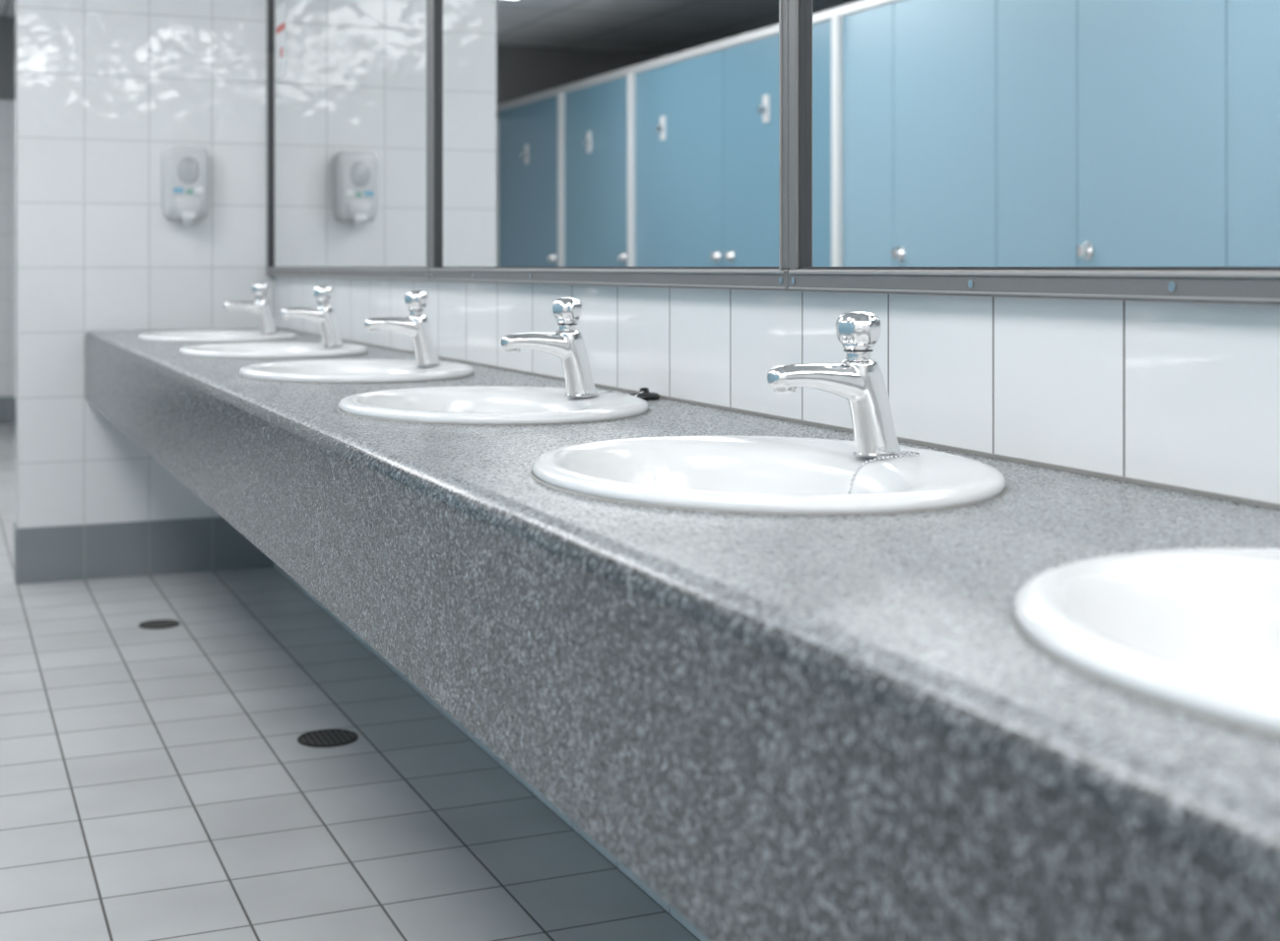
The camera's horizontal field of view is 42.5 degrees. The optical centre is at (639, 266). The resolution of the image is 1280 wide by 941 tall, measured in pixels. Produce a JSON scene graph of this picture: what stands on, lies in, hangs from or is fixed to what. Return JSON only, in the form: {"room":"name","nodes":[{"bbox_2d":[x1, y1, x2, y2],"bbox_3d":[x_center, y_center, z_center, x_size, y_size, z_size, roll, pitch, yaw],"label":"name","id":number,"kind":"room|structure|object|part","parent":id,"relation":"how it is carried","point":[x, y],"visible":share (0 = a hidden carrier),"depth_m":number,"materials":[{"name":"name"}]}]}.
{"room":"public restroom","nodes":[
{"label":"public restroom","id":0,"kind":"room"},
{"bbox_2d":[0,16,14,396],"bbox_3d":[-5.065,-0.277,9.415,4.050,2.450,0.100,0,0,-23],"label":"wall","id":1,"kind":"structure","parent":0,"point":[7,25],"depth_m":9.90,"materials":[{"name":"white tile"}]},
{"bbox_2d":[0,396,14,424],"bbox_3d":[-5.090,0.866,9.348,3.950,0.165,0.004,0,0,-23],"label":"baseboard","id":2,"kind":"structure","parent":1,"relation":"attached to","point":[7,404],"depth_m":9.90,"materials":[{"name":"grey tile"}]},
{"bbox_2d":[0,0,14,17],"bbox_3d":[-2.405,-1.552,3.102,4.150,0.100,13.800,0,0,-23],"label":"ceiling","id":3,"kind":"structure","parent":0,"point":[7,7],"depth_m":9.55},
{"bbox_2d":[14,0,273,528],"bbox_3d":[-1.535,-0.277,5.115,0.762,2.450,0.120,0,0,-23],"label":"wall","id":4,"kind":"structure","parent":0,"point":[102,88],"depth_m":5.02,"materials":[{"name":"white tile"}]},
{"bbox_2d":[13,523,16,584],"bbox_3d":[-1.887,0.866,4.963,0.004,0.165,0.120,0,0,-23],"label":"baseboard","id":5,"kind":"structure","parent":4,"relation":"attached to","point":[15,528],"depth_m":4.95,"materials":[{"name":"grey tile"}]},
{"bbox_2d":[15,516,273,584],"bbox_3d":[-1.512,0.866,5.057,0.765,0.165,0.004,0,0,-23],"label":"baseboard","id":6,"kind":"structure","parent":4,"relation":"attached to","point":[166,546],"depth_m":5.03,"materials":[{"name":"grey tile"}]},
{"bbox_2d":[161,145,209,224],"bbox_3d":[-1.393,-0.249,5.050,0.139,0.241,0.109,0,0,-23],"label":"soap dispenser","id":7,"kind":"object","parent":4,"relation":"attached to","point":[185,170],"visible":1,"depth_m":5.01,"materials":[{"name":"white plastic"}]},
{"bbox_3d":[-1.380,-0.179,5.020,0.085,0.066,0.036,0,0,-23],"label":"push lever","id":8,"kind":"part","parent":7,"relation":"part of","materials":[{"name":"white plastic"}]},
{"bbox_2d":[0,424,700,940],"bbox_3d":[-2.405,0.998,3.102,4.150,0.100,13.800,0,0,-23],"label":"floor","id":9,"kind":"structure","parent":0,"point":[157,785],"depth_m":2.98,"materials":[{"name":"tile"}]},
{"bbox_2d":[138,619,179,629],"bbox_3d":[-1.272,0.946,4.351,0.104,0.004,0.104,0,0,-23],"label":"floor drain","id":10,"kind":"object","parent":9,"relation":"on","point":[162,623],"visible":1,"depth_m":4.35,"materials":[{"name":"grey metal"}]},
{"bbox_2d":[297,729,358,748],"bbox_3d":[-0.627,0.946,3.301,0.120,0.004,0.120,0,0,-23],"label":"floor drain","id":11,"kind":"object","parent":9,"relation":"on","point":[322,738],"visible":1,"depth_m":3.29,"materials":[{"name":"grey metal"}]},
{"bbox_2d":[273,276,1279,940],"bbox_3d":[-0.545,-0.277,3.902,0.100,2.450,13.600,0,0,-23],"label":"wall","id":12,"kind":"structure","parent":0,"point":[1179,394],"depth_m":1.74,"materials":[{"name":"white tile"}]},
{"bbox_2d":[265,0,431,280],"bbox_3d":[-0.805,-0.571,4.350,0.024,1.202,1.856,0,0,-23],"label":"wall mirror","id":13,"kind":"object","parent":12,"relation":"attached to","point":[349,115],"visible":0.89,"depth_m":4.22,"materials":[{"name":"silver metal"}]},
{"bbox_2d":[275,1,285,79],"bbox_3d":[-1.102,-0.692,5.045,0.001,0.220,0.150,0,0,-23],"label":"sticker","id":14,"kind":"object","parent":13,"relation":"attached to","point":[280,11],"visible":1,"depth_m":5.04,"materials":[{"name":"white plastic"}]},
{"bbox_2d":[429,0,790,291],"bbox_3d":[-0.124,-0.571,2.764,0.024,1.202,1.591,0,0,-23],"label":"wall mirror","id":15,"kind":"object","parent":12,"relation":"attached to","point":[611,143],"visible":0.9,"depth_m":2.58,"materials":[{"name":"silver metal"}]},
{"bbox_2d":[85,327,1279,940],"bbox_3d":[-0.011,0.298,1.815,0.566,0.209,7.144,0,0,-23],"label":"countertop","id":16,"kind":"structure","parent":12,"relation":"attached to","point":[785,728],"depth_m":1.03,"materials":[{"name":"stone"}]},
{"bbox_2d":[137,330,297,342],"bbox_3d":[-1.136,0.257,4.426,0.415,0.154,0.505,0,0,-23],"label":"washbasin","id":17,"kind":"object","parent":16,"relation":"in","point":[178,336],"visible":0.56,"depth_m":4.33,"materials":[{"name":"white ceramic"}]},
{"bbox_2d":[223,282,277,333],"bbox_3d":[-1.060,0.113,4.480,0.144,0.140,0.049,0,0,-22],"label":"faucet","id":18,"kind":"object","parent":16,"relation":"on","point":[260,305],"visible":1,"depth_m":4.47,"materials":[{"name":"silver metal"}]},
{"bbox_3d":[-1.061,0.136,4.479,0.141,0.094,0.043,0,0,-22],"label":"spout","id":19,"kind":"part","parent":18,"relation":"part of","materials":[{"name":"silver metal"}]},
{"bbox_3d":[-1.037,0.068,4.489,0.042,0.050,0.042,0,0,-45],"label":"push knob","id":20,"kind":"part","parent":18,"relation":"part of","materials":[{"name":"silver metal"}]},
{"bbox_2d":[178,342,368,359],"bbox_3d":[-0.824,0.257,3.701,0.415,0.154,0.505,0,0,-23],"label":"washbasin","id":21,"kind":"object","parent":16,"relation":"in","point":[244,351],"visible":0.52,"depth_m":3.65,"materials":[{"name":"white ceramic"}]},
{"bbox_2d":[280,285,343,346],"bbox_3d":[-0.747,0.113,3.753,0.144,0.140,0.049,0,0,-23],"label":"faucet","id":22,"kind":"object","parent":16,"relation":"on","point":[324,314],"visible":1,"depth_m":3.75,"materials":[{"name":"silver metal"}]},
{"bbox_3d":[-0.748,0.136,3.752,0.141,0.094,0.043,0,0,-23],"label":"spout","id":23,"kind":"part","parent":22,"relation":"part of","materials":[{"name":"silver metal"}]},
{"bbox_3d":[-0.725,0.068,3.763,0.042,0.050,0.042,0,0,-1],"label":"push knob","id":24,"kind":"part","parent":22,"relation":"part of","materials":[{"name":"silver metal"}]},
{"bbox_2d":[238,359,474,383],"bbox_3d":[-0.512,0.257,2.975,0.415,0.154,0.505,0,0,-23],"label":"washbasin","id":25,"kind":"object","parent":16,"relation":"in","point":[342,371],"visible":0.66,"depth_m":3.00,"materials":[{"name":"white ceramic"}]},
{"bbox_2d":[364,290,442,366],"bbox_3d":[-0.435,0.113,3.028,0.144,0.140,0.049,0,0,-23],"label":"faucet","id":26,"kind":"object","parent":16,"relation":"on","point":[416,325],"visible":1,"depth_m":3.02,"materials":[{"name":"silver metal"}]},
{"bbox_3d":[-0.437,0.136,3.027,0.141,0.094,0.043,0,0,-23],"label":"spout","id":27,"kind":"part","parent":26,"relation":"part of","materials":[{"name":"silver metal"}]},
{"bbox_3d":[-0.413,0.068,3.037,0.042,0.050,0.042,0,0,0],"label":"push knob","id":28,"kind":"part","parent":26,"relation":"part of","materials":[{"name":"silver metal"}]},
{"bbox_2d":[337,385,649,425],"bbox_3d":[-0.202,0.257,2.254,0.415,0.154,0.505,0,0,-23],"label":"washbasin","id":29,"kind":"object","parent":16,"relation":"in","point":[454,405],"visible":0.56,"depth_m":2.31,"materials":[{"name":"white ceramic"}]},
{"bbox_2d":[501,297,599,396],"bbox_3d":[-0.125,0.113,2.306,0.144,0.140,0.049,0,0,-24],"label":"faucet","id":30,"kind":"object","parent":16,"relation":"on","point":[567,344],"visible":0.95,"depth_m":2.30,"materials":[{"name":"silver metal"}]},
{"bbox_3d":[-0.126,0.136,2.305,0.141,0.094,0.043,0,0,-24],"label":"spout","id":31,"kind":"part","parent":30,"relation":"part of","materials":[{"name":"silver metal"}]},
{"bbox_3d":[-0.102,0.068,2.316,0.042,0.050,0.042,0,0,44],"label":"push knob","id":32,"kind":"part","parent":30,"relation":"part of","materials":[{"name":"silver metal"}]},
{"bbox_2d":[579,387,659,399],"bbox_3d":[-0.023,0.184,2.357,0.046,0.019,0.164,0,0,30],"label":"chain","id":33,"kind":"object","parent":16,"relation":"on","point":[644,393],"visible":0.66,"depth_m":2.39,"materials":[{"name":"silver metal"}]},
{"bbox_2d":[530,435,1008,515],"bbox_3d":[0.112,0.257,1.525,0.415,0.154,0.505,0,0,-23],"label":"washbasin","id":34,"kind":"object","parent":16,"relation":"in","point":[720,474],"visible":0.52,"depth_m":1.58,"materials":[{"name":"white ceramic"}]},
{"bbox_2d":[847,450,919,494],"bbox_3d":[0.226,0.220,1.540,0.095,0.088,0.030,0,0,-38],"label":"chain","id":35,"kind":"object","parent":34,"relation":"in","point":[912,455],"visible":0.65,"depth_m":1.54,"materials":[{"name":"silver metal"}]},
{"bbox_2d":[767,311,902,457],"bbox_3d":[0.188,0.113,1.577,0.144,0.140,0.049,0,0,-24],"label":"faucet","id":36,"kind":"object","parent":16,"relation":"on","point":[859,379],"visible":0.99,"depth_m":1.57,"materials":[{"name":"silver metal"}]},
{"bbox_3d":[0.187,0.136,1.577,0.141,0.094,0.043,0,0,-24],"label":"spout","id":37,"kind":"part","parent":36,"relation":"part of","materials":[{"name":"silver metal"}]},
{"bbox_3d":[0.211,0.068,1.587,0.042,0.050,0.042,0,0,44],"label":"push knob","id":38,"kind":"part","parent":36,"relation":"part of","materials":[{"name":"silver metal"}]},
{"bbox_2d":[1011,547,1279,739],"bbox_3d":[0.415,0.257,0.821,0.415,0.154,0.505,0,0,-23],"label":"washbasin","id":39,"kind":"object","parent":16,"relation":"in","point":[1195,632],"visible":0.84,"depth_m":0.98,"materials":[{"name":"white ceramic"}]},
{"bbox_2d":[274,326,1279,510],"bbox_3d":[0.247,0.192,1.926,0.006,0.004,7.144,0,0,-23],"label":"trim","id":40,"kind":"structure","parent":12,"relation":"attached to","point":[1259,503],"depth_m":1.71,"materials":[{"name":"grey plastic"}]},
{"bbox_2d":[787,0,1279,305],"bbox_3d":[0.521,-0.571,1.265,0.024,1.202,1.670,0,0,-23],"label":"wall mirror","id":41,"kind":"object","parent":12,"relation":"attached to","point":[1097,150],"visible":1,"depth_m":1.58,"materials":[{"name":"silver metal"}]}
]}

